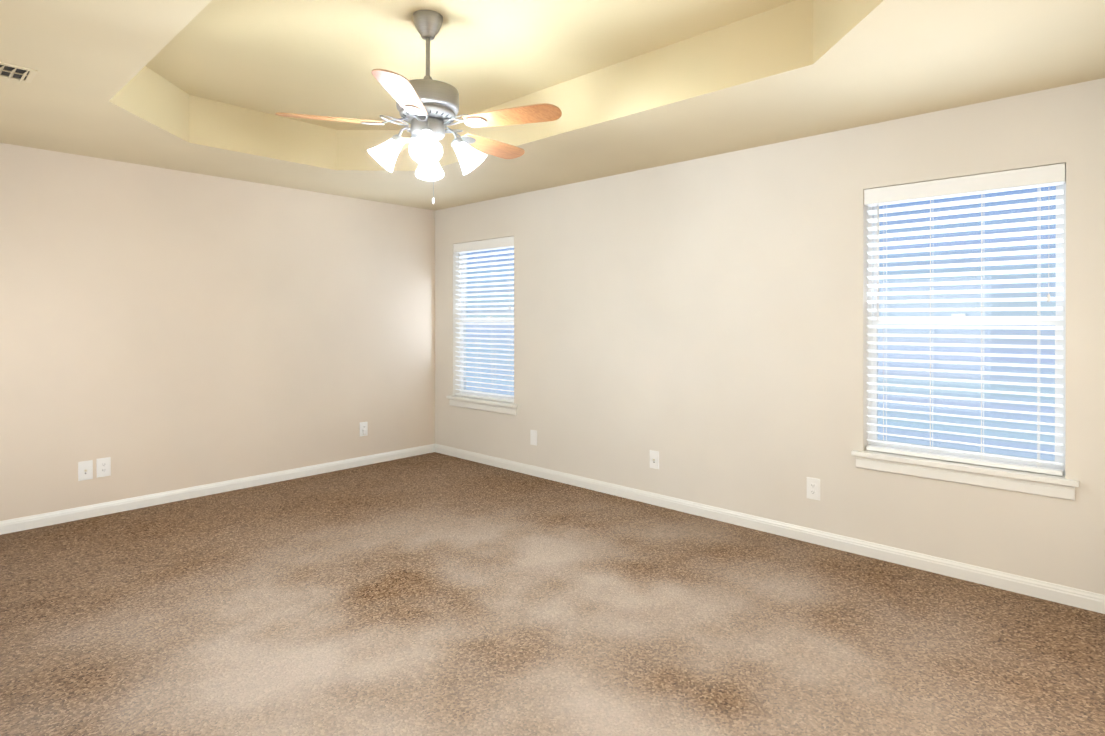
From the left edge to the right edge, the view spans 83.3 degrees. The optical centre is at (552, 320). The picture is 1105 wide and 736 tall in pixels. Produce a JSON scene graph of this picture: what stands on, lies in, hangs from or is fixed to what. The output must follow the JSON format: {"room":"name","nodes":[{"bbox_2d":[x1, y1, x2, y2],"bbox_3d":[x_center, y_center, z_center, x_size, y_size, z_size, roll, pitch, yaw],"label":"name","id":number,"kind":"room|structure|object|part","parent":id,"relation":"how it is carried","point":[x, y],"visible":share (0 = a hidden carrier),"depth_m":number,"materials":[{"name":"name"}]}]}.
{"room":"empty bedroom","nodes":[
{"label":"empty bedroom","id":0,"kind":"room"},
{"bbox_2d":[0,143,434,520],"bbox_3d":[-2.599,0.108,4.884,0.150,2.440,3.975,0,0,43],"label":"wall","id":1,"kind":"structure","parent":0,"point":[163,330],"depth_m":4.66,"materials":[{"name":"paint"}]},
{"bbox_2d":[78,460,92,480],"bbox_3d":[-3.142,1.009,4.181,0.017,0.128,0.080,0,0,43],"label":"electrical outlet","id":2,"kind":"object","parent":1,"relation":"attached to","point":[85,470],"visible":1,"depth_m":4.18,"materials":[{"name":"white plastic"}]},
{"bbox_2d":[96,457,110,477],"bbox_3d":[-3.076,1.005,4.257,0.009,0.128,0.080,0,0,43],"label":"electrical outlet","id":3,"kind":"object","parent":1,"relation":"attached to","point":[103,467],"visible":1,"depth_m":4.25,"materials":[{"name":"white plastic"}]},
{"bbox_2d":[0,444,435,534],"bbox_3d":[-2.502,1.287,4.870,0.014,0.082,3.780,0,0,43],"label":"baseboard","id":4,"kind":"structure","parent":1,"relation":"attached to","point":[78,513],"depth_m":4.65,"materials":[{"name":"white wood"}]},
{"bbox_2d":[360,422,367,435],"bbox_3d":[-1.723,0.993,5.690,0.036,0.128,0.080,0,0,43],"label":"electrical outlet","id":5,"kind":"object","parent":1,"relation":"attached to","point":[363,428],"visible":1,"depth_m":5.68,"materials":[{"name":"white plastic"}]},
{"bbox_2d":[0,452,1104,735],"bbox_3d":[-0.813,1.384,2.447,6.090,0.100,5.410,0,0,43],"label":"floor","id":6,"kind":"structure","parent":0,"point":[434,594],"depth_m":2.71,"materials":[{"name":"carpet"}]},
{"bbox_2d":[0,0,1104,210],"bbox_3d":[-0.535,-1.257,2.959,5.510,0.300,3.993,0,0,43],"label":"ceiling","id":7,"kind":"structure","parent":0,"point":[209,87],"depth_m":3.18,"materials":[{"name":"paint"}]},
{"bbox_2d":[0,62,37,82],"bbox_3d":[-2.470,-1.096,2.680,0.200,0.021,0.360,0,0,43],"label":"ceiling vent","id":8,"kind":"object","parent":7,"relation":"in","point":[17,73],"visible":1,"depth_m":2.76,"materials":[{"name":"beige metal"}]},
{"bbox_2d":[275,10,561,203],"bbox_3d":[-0.562,-0.975,2.918,1.243,0.865,1.219,0,0,43],"label":"fan","id":9,"kind":"object","parent":7,"relation":"hanging from","point":[427,106],"visible":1,"depth_m":2.80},
{"bbox_3d":[-0.578,-0.762,2.878,0.461,0.155,0.461,0,0,43],"label":"lamp shade","id":10,"kind":"part","parent":9,"relation":"part of","materials":[{"name":"white glass"}]},
{"bbox_2d":[435,78,1104,594],"bbox_3d":[0.870,0.109,4.470,5.790,2.440,0.150,0,0,43],"label":"wall","id":11,"kind":"structure","parent":0,"point":[699,326],"depth_m":3.93,"materials":[{"name":"paint"}]},
{"bbox_2d":[446,395,517,414],"bbox_3d":[-0.644,0.784,5.810,0.970,0.097,0.127,0,0,43],"label":"window sill","id":12,"kind":"structure","parent":11,"relation":"attached to","point":[503,407],"depth_m":5.75,"materials":[{"name":"white wood"}]},
{"bbox_2d":[460,248,513,399],"bbox_3d":[-0.580,-0.009,5.877,0.870,1.490,0.069,0,0,43],"label":"window","id":13,"kind":"structure","parent":11,"relation":"in","point":[465,345],"depth_m":6.06,"materials":[{"name":"blue glass"}]},
{"bbox_2d":[453,236,513,402],"bbox_3d":[-0.633,-0.010,5.819,0.862,1.480,0.073,0,0,43],"label":"window blind","id":14,"kind":"object","parent":13,"relation":"attached to","point":[486,245],"visible":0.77,"depth_m":5.81,"materials":[{"name":"white plastic"}]},
{"bbox_2d":[530,430,536,445],"bbox_3d":[-0.162,1.002,5.327,0.080,0.128,0.007,0,0,43],"label":"electrical outlet","id":15,"kind":"object","parent":11,"relation":"attached to","point":[533,437],"visible":1,"depth_m":5.32,"materials":[{"name":"white plastic"}]},
{"bbox_2d":[650,450,658,468],"bbox_3d":[0.732,1.004,4.487,0.080,0.128,0.017,0,0,43],"label":"electrical outlet","id":16,"kind":"object","parent":11,"relation":"attached to","point":[654,459],"visible":1,"depth_m":4.49,"materials":[{"name":"white plastic"}]},
{"bbox_2d":[436,444,1104,613],"bbox_3d":[0.815,1.288,4.413,5.490,0.082,0.014,0,0,43],"label":"baseboard","id":17,"kind":"structure","parent":11,"relation":"attached to","point":[1077,598],"depth_m":3.64,"materials":[{"name":"white wood"}]},
{"bbox_2d":[807,477,819,500],"bbox_3d":[1.561,1.006,3.719,0.080,0.128,0.009,0,0,43],"label":"electrical outlet","id":18,"kind":"object","parent":11,"relation":"attached to","point":[813,488],"visible":1,"depth_m":3.71,"materials":[{"name":"white plastic"}]},
{"bbox_2d":[851,450,1078,500],"bbox_3d":[2.107,0.791,3.246,0.990,0.097,0.127,0,0,43],"label":"window sill","id":19,"kind":"structure","parent":11,"relation":"attached to","point":[1044,484],"depth_m":3.17,"materials":[{"name":"white wood"}]},
{"bbox_2d":[868,183,1065,474],"bbox_3d":[2.171,-0.003,3.313,0.890,1.490,0.069,0,0,43],"label":"window","id":20,"kind":"structure","parent":11,"relation":"in","point":[1057,429],"depth_m":3.24,"materials":[{"name":"white plastic"}]},
{"bbox_2d":[864,163,1065,475],"bbox_3d":[2.118,-0.004,3.256,0.882,1.480,0.073,0,0,43],"label":"window blind","id":21,"kind":"object","parent":20,"relation":"attached to","point":[1030,178],"visible":0.9,"depth_m":3.21,"materials":[{"name":"white plastic"}]},
{"label":"outside","id":22,"kind":"structure","parent":0,"visible":0},
{"bbox_2d":[466,186,1055,460],"bbox_3d":[1.414,-0.173,5.500,10.500,4.000,0.001,0,0,43],"label":"sky","id":23,"kind":"structure","parent":22,"point":[978,422],"depth_m":4.24,"materials":[{"name":"blue"}]}
]}

